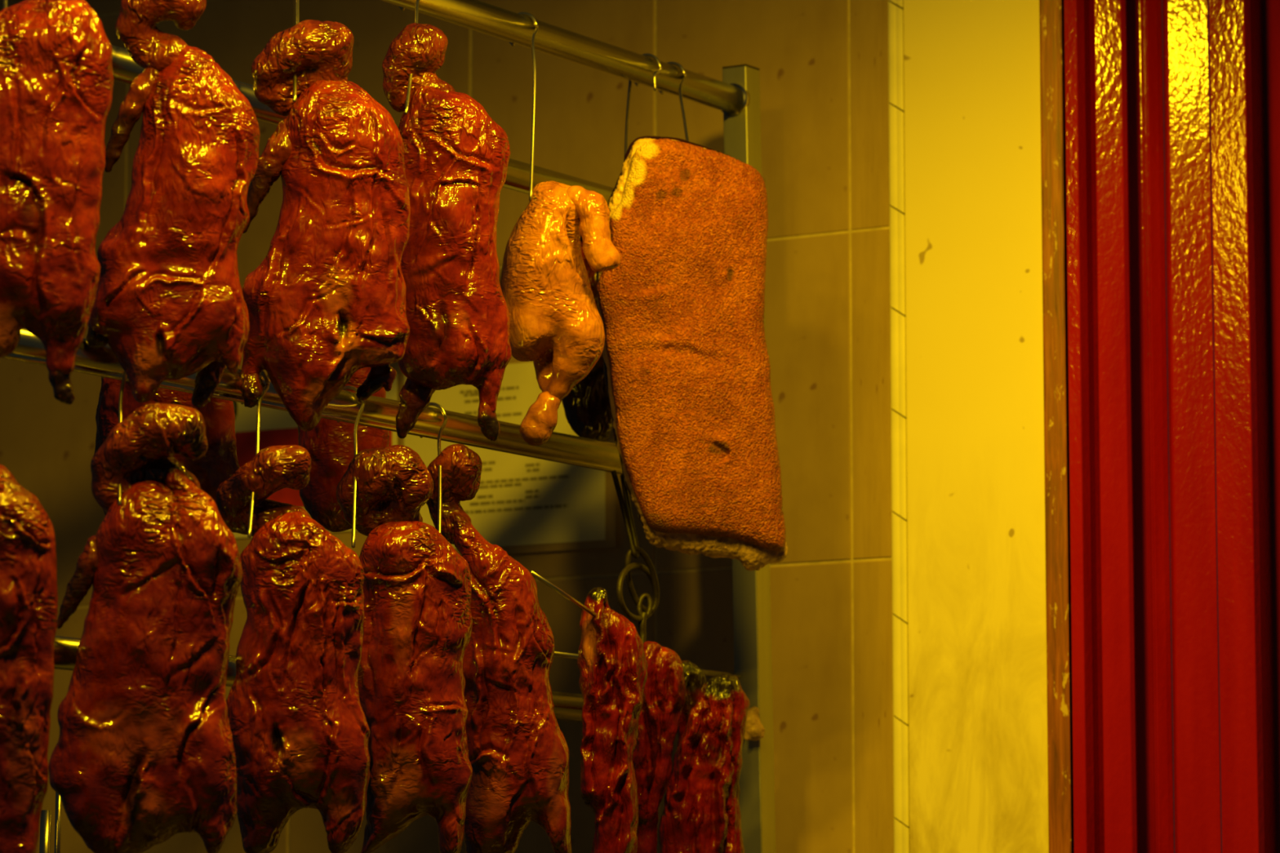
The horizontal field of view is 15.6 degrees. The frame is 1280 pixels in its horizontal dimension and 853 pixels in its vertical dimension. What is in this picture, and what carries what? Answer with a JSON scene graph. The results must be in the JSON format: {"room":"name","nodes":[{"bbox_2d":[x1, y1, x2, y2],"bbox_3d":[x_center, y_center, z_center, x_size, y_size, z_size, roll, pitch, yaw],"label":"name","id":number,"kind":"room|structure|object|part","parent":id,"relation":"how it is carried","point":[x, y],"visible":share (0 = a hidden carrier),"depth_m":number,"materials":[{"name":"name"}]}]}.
{"room":"food shop","nodes":[
{"label":"food shop","id":0,"kind":"room"},
{"bbox_2d":[0,0,1048,852],"bbox_3d":[-0.615,0.647,6.599,2.744,3.400,0.135,-5,-9,32],"label":"wall","id":1,"kind":"structure","parent":0,"point":[823,64],"depth_m":6.09,"materials":[{"name":"tile"}]},
{"bbox_2d":[232,373,397,537],"bbox_3d":[-0.471,0.042,6.544,0.319,0.218,0.006,-5,-9,32],"label":"poster","id":2,"kind":"object","parent":1,"relation":"attached to","point":[277,427],"visible":0.12,"depth_m":6.58,"materials":[{"name":"paper"}]},
{"bbox_3d":[-0.459,0.056,6.535,0.273,0.114,0.001,-5,-9,32],"label":"red panel","id":3,"kind":"part","parent":2,"relation":"part of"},
{"bbox_2d":[400,359,616,555],"bbox_3d":[-0.183,0.041,6.363,0.358,0.268,0.007,-5,-9,32],"label":"notice","id":4,"kind":"object","parent":1,"relation":"attached to","point":[521,504],"visible":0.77,"depth_m":6.34,"materials":[{"name":"beige paper"}]},
{"bbox_2d":[888,0,909,852],"bbox_3d":[0.343,0.570,5.965,0.030,3.408,0.051,-5,-9,32],"label":"trim","id":5,"kind":"structure","parent":1,"relation":"attached to","point":[895,13],"depth_m":6.01,"materials":[{"name":"beige tile"}]},
{"bbox_2d":[1039,0,1071,852],"bbox_3d":[0.527,0.551,5.854,0.029,3.400,0.129,-1,-7,5],"label":"trim","id":6,"kind":"structure","parent":1,"relation":"attached to","point":[1058,686],"depth_m":5.86,"materials":[{"name":"brown wood"}]},
{"bbox_2d":[1062,0,1074,852],"bbox_3d":[0.545,0.552,5.862,0.006,3.400,0.070,-1,-7,5],"label":"door frame","id":7,"kind":"structure","parent":1,"relation":"attached to","point":[1063,11],"depth_m":5.90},
{"bbox_2d":[1063,0,1279,852],"bbox_3d":[0.707,0.547,5.824,0.338,3.400,0.138,0,-7,0],"label":"door","id":8,"kind":"structure","parent":1,"relation":"in","point":[1122,695],"depth_m":5.86,"materials":[{"name":"red paint"}]},
{"bbox_3d":[0.601,0.548,5.828,0.046,3.400,0.105,-1,-7,6],"label":"panel","id":9,"kind":"part","parent":8,"relation":"part of","materials":[{"name":"red paint"}]},
{"bbox_3d":[0.761,0.546,5.817,0.069,3.400,0.122,-1,-7,7],"label":"panel","id":10,"kind":"part","parent":8,"relation":"part of","materials":[{"name":"red paint"}]},
{"bbox_3d":[0.000,2.016,3.522,6.000,0.100,8.500,0,-7,0],"label":"floor","id":11,"kind":"structure","parent":0,"visible":0},
{"bbox_2d":[2,0,776,852],"bbox_3d":[-0.305,0.785,5.032,0.168,2.727,1.941,-5,-9,32],"label":"rack","id":12,"kind":"object","parent":11,"relation":"on","point":[737,96],"depth_m":5.61,"materials":[{"name":"metal"}]},
{"bbox_2d":[3,0,7,8],"bbox_3d":[-0.637,-0.499,4.690,0.031,0.222,0.154,2,-8,-18],"label":"hook","id":13,"kind":"object","parent":12,"relation":"hanging from","point":[5,2],"visible":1,"depth_m":4.62,"materials":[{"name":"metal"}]},
{"bbox_2d":[0,464,57,852],"bbox_3d":[-0.627,0.247,4.523,0.121,0.421,0.116,-4,-8,28],"label":"duck","id":14,"kind":"object","parent":12,"relation":"hanging from","point":[28,594],"visible":1,"depth_m":4.50},
{"bbox_2d":[39,791,62,852],"bbox_3d":[-0.656,0.479,5.195,0.012,0.200,0.034,-5,-9,32],"label":"upright","id":15,"kind":"object","parent":12,"relation":"attached to","point":[46,815],"visible":0.69,"depth_m":5.19,"materials":[{"name":"metal"}]},
{"bbox_2d":[0,0,113,404],"bbox_3d":[-0.610,-0.227,4.610,0.180,0.405,0.117,0,-7,0],"label":"duck","id":16,"kind":"object","parent":12,"relation":"attached to","point":[56,75],"visible":1,"depth_m":4.58},
{"bbox_2d":[101,371,127,505],"bbox_3d":[-0.531,-0.004,4.792,0.033,0.192,0.168,2,-8,-15],"label":"hook","id":17,"kind":"object","parent":12,"relation":"hanging from","point":[124,377],"visible":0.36,"depth_m":4.79,"materials":[{"name":"metal"}]},
{"bbox_2d":[48,402,243,852],"bbox_3d":[-0.500,0.208,4.728,0.194,0.460,0.129,0,-7,0],"label":"duck","id":18,"kind":"object","parent":17,"relation":"hanging from","point":[143,756],"visible":1,"depth_m":4.69},
{"bbox_2d":[93,377,239,515],"bbox_3d":[-0.520,-0.047,5.141,0.160,0.371,0.122,0,-7,0],"label":"duck","id":19,"kind":"object","parent":12,"relation":"hanging from","point":[220,463],"visible":0.16,"depth_m":5.11},
{"bbox_2d":[240,370,269,537],"bbox_3d":[-0.408,0.027,4.982,0.036,0.205,0.189,1,-7,-9],"label":"hook","id":20,"kind":"object","parent":12,"relation":"hanging from","point":[263,373],"visible":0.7,"depth_m":4.98,"materials":[{"name":"metal"}]},
{"bbox_2d":[215,444,369,852],"bbox_3d":[-0.369,0.238,4.946,0.166,0.433,0.120,0,-7,0],"label":"duck","id":21,"kind":"object","parent":20,"relation":"hanging from","point":[300,729],"visible":0.93,"depth_m":4.92},
{"bbox_2d":[293,0,299,102],"bbox_3d":[-0.372,-0.446,5.103,0.035,0.223,0.184,1,-7,-11],"label":"hook","id":22,"kind":"object","parent":12,"relation":"hanging from","point":[297,11],"visible":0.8,"depth_m":5.03,"materials":[{"name":"metal"}]},
{"bbox_3d":[-0.366,-0.031,5.159,0.033,0.033,1.879,-5,-9,32],"label":"rail","id":23,"kind":"part","parent":12,"relation":"part of","materials":[{"name":"metal"}]},
{"bbox_3d":[-0.358,0.279,5.132,0.034,0.034,1.886,-5,-9,32],"label":"rail","id":24,"kind":"part","parent":12,"relation":"part of","materials":[{"name":"metal"}]},
{"bbox_2d":[239,19,410,431],"bbox_3d":[-0.340,-0.216,5.040,0.184,0.438,0.121,0,-7,0],"label":"duck","id":25,"kind":"object","parent":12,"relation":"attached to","point":[326,302],"visible":0.98,"depth_m":5.01},
{"bbox_2d":[297,367,389,532],"bbox_3d":[-0.345,-0.054,5.431,0.106,0.353,0.106,0,-7,0],"label":"duck","id":26,"kind":"object","parent":12,"relation":"hanging from","point":[330,445],"visible":0.23,"depth_m":5.40},
{"bbox_2d":[337,386,364,547],"bbox_3d":[-0.312,0.044,5.140,0.035,0.199,0.180,1,-7,-11],"label":"hook","id":27,"kind":"object","parent":12,"relation":"hanging from","point":[362,408],"visible":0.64,"depth_m":5.10,"materials":[{"name":"metal"}]},
{"bbox_2d":[336,444,472,852],"bbox_3d":[-0.259,0.248,5.127,0.149,0.450,0.127,0,-7,0],"label":"duck","id":28,"kind":"object","parent":27,"relation":"hanging from","point":[418,624],"visible":0.96,"depth_m":5.09},
{"bbox_3d":[-0.370,-0.344,5.192,0.035,0.035,1.885,-5,-9,32],"label":"rail","id":29,"kind":"part","parent":12,"relation":"part of","materials":[{"name":"metal"}]},
{"bbox_2d":[398,0,420,115],"bbox_3d":[-0.263,-0.433,5.290,0.039,0.200,0.199,0,-7,0],"label":"hook","id":30,"kind":"object","parent":12,"relation":"hanging from","point":[416,9],"visible":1,"depth_m":5.22,"materials":[{"name":"metal"}]},
{"bbox_2d":[420,402,447,533],"bbox_3d":[-0.225,0.050,5.280,0.035,0.176,0.179,1,-7,-11],"label":"hook","id":31,"kind":"object","parent":12,"relation":"hanging from","point":[439,518],"visible":0.75,"depth_m":5.26,"materials":[{"name":"metal"}]},
{"bbox_2d":[426,444,571,852],"bbox_3d":[-0.161,0.261,5.294,0.179,0.474,0.116,2,-8,-13],"label":"duck","id":32,"kind":"object","parent":31,"relation":"hanging from","point":[518,750],"visible":0.9,"depth_m":5.25},
{"bbox_2d":[382,22,511,441],"bbox_3d":[-0.217,-0.218,5.252,0.144,0.465,0.121,0,-7,0],"label":"duck","id":33,"kind":"object","parent":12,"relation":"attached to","point":[456,157],"visible":0.91,"depth_m":5.22},
{"bbox_3d":[-0.248,-0.033,5.261,0.054,0.094,0.036,6,-9,-38],"label":"leg","id":34,"kind":"part","parent":33,"relation":"part of","materials":[{"name":"brown food"}]},
{"bbox_2d":[508,12,537,200],"bbox_3d":[-0.128,-0.378,5.507,0.034,0.254,0.158,2,-7,-12],"label":"hook","id":35,"kind":"object","parent":12,"relation":"hanging from","point":[533,52],"visible":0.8,"depth_m":5.48,"materials":[{"name":"metal"}]},
{"bbox_2d":[499,181,620,445],"bbox_3d":[-0.093,-0.132,5.420,0.141,0.307,0.100,0,-7,0],"label":"chicken","id":36,"kind":"object","parent":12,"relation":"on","point":[557,324],"visible":0.96,"depth_m":5.39},
{"bbox_3d":[-0.374,-0.521,5.209,0.035,0.035,1.884,-5,-9,32],"label":"rail","id":37,"kind":"part","parent":12,"relation":"part of","materials":[{"name":"metal"}]},
{"bbox_2d":[529,570,596,617],"bbox_3d":[-0.088,0.196,5.435,0.008,0.049,0.126,-6,-9,38],"label":"wire","id":38,"kind":"object","parent":12,"relation":"attached to","point":[535,575],"visible":0.92,"depth_m":5.43,"materials":[{"name":"silver metal"}]},
{"bbox_2d":[561,235,612,441],"bbox_3d":[-0.066,-0.114,5.758,0.094,0.269,0.062,5,-9,-36],"label":"duck","id":39,"kind":"object","parent":12,"relation":"hanging from","point":[587,408],"visible":0.21,"depth_m":5.74},
{"bbox_3d":[-0.036,0.373,5.499,0.085,0.366,0.084,4,-8,-27],"label":"pork strip","id":40,"kind":"part","parent":12,"relation":"part of","materials":[{"name":"red food"}]},
{"bbox_2d":[623,80,631,159],"bbox_3d":[-0.016,-0.370,5.737,0.006,0.153,0.169,0,-7,2],"label":"hook","id":41,"kind":"object","parent":12,"relation":"hanging from","point":[626,133],"visible":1,"depth_m":5.76,"materials":[{"name":"metal"}]},
{"bbox_2d":[610,470,659,643],"bbox_3d":[-0.009,0.167,5.661,0.037,0.227,0.116,-4,-8,30],"label":"chain","id":42,"kind":"object","parent":12,"relation":"hanging from","point":[644,613],"visible":0.95,"depth_m":5.66,"materials":[{"name":"metal"}]},
{"bbox_2d":[632,640,685,852],"bbox_3d":[0.018,0.412,5.633,0.073,0.305,0.077,0,-7,0],"label":"strip","id":43,"kind":"object","parent":42,"relation":"hanging from","point":[664,688],"visible":0.73,"depth_m":5.62,"materials":[{"name":"red food"}]},
{"bbox_3d":[0.004,0.292,5.718,0.006,0.006,0.550,-5,-9,32],"label":"thin rod","id":44,"kind":"part","parent":12,"relation":"part of","materials":[{"name":"metal"}]},
{"bbox_2d":[632,53,662,91],"bbox_3d":[0.011,-0.440,5.814,0.021,0.053,0.052,5,-9,-36],"label":"hook","id":45,"kind":"object","parent":12,"relation":"hanging from","point":[653,56],"visible":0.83,"depth_m":5.81,"materials":[{"name":"metal"}]},
{"bbox_2d":[657,62,688,141],"bbox_3d":[0.055,-0.397,5.789,0.035,0.143,0.184,2,-7,-12],"label":"hook","id":46,"kind":"object","parent":12,"relation":"hanging from","point":[677,64],"visible":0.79,"depth_m":5.77,"materials":[{"name":"metal"}]},
{"bbox_2d":[595,136,787,570],"bbox_3d":[0.065,-0.090,5.662,0.262,0.523,0.123,2,-8,-18],"label":"slab","id":47,"kind":"object","parent":46,"relation":"hanging from","point":[686,366],"visible":0.98,"depth_m":5.62,"materials":[{"name":"orange food"}]},
{"bbox_3d":[0.060,0.346,5.722,0.041,0.119,0.043,0,-7,0],"label":"pork strip","id":48,"kind":"part","parent":12,"relation":"part of","materials":[{"name":"red food"}]},
{"bbox_3d":[0.078,0.435,5.671,0.114,0.268,0.088,0,-7,0],"label":"pork strip","id":49,"kind":"part","parent":12,"relation":"part of","materials":[{"name":"red food"}]},
{"bbox_3d":[0.154,0.891,5.847,0.095,2.725,0.048,0,-7,0],"label":"post","id":50,"kind":"part","parent":12,"relation":"part of","materials":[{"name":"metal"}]},
{"bbox_2d":[743,706,764,740],"bbox_3d":[0.143,0.374,5.876,0.028,0.043,0.024,0,-7,0],"label":"lump","id":51,"kind":"object","parent":12,"relation":"attached to","point":[754,729],"visible":0.8,"depth_m":5.87,"materials":[{"name":"beige food"}]},
{"bbox_3d":[-0.521,-0.471,4.894,0.039,0.224,0.162,0,-7,0],"label":"hook","id":52,"kind":"object","parent":12,"relation":"hanging from","visible":0},
{"bbox_2d":[85,0,259,407],"bbox_3d":[-0.480,-0.244,4.817,0.166,0.439,0.126,4,-8,-26],"label":"duck","id":53,"kind":"object","parent":52,"relation":"hanging from","point":[170,304],"visible":0.98,"depth_m":4.78},
{"bbox_3d":[-0.447,-0.054,4.860,0.041,0.068,0.030,0,-7,0],"label":"leg","id":54,"kind":"part","parent":53,"relation":"part of","materials":[{"name":"brown food"}]}
]}

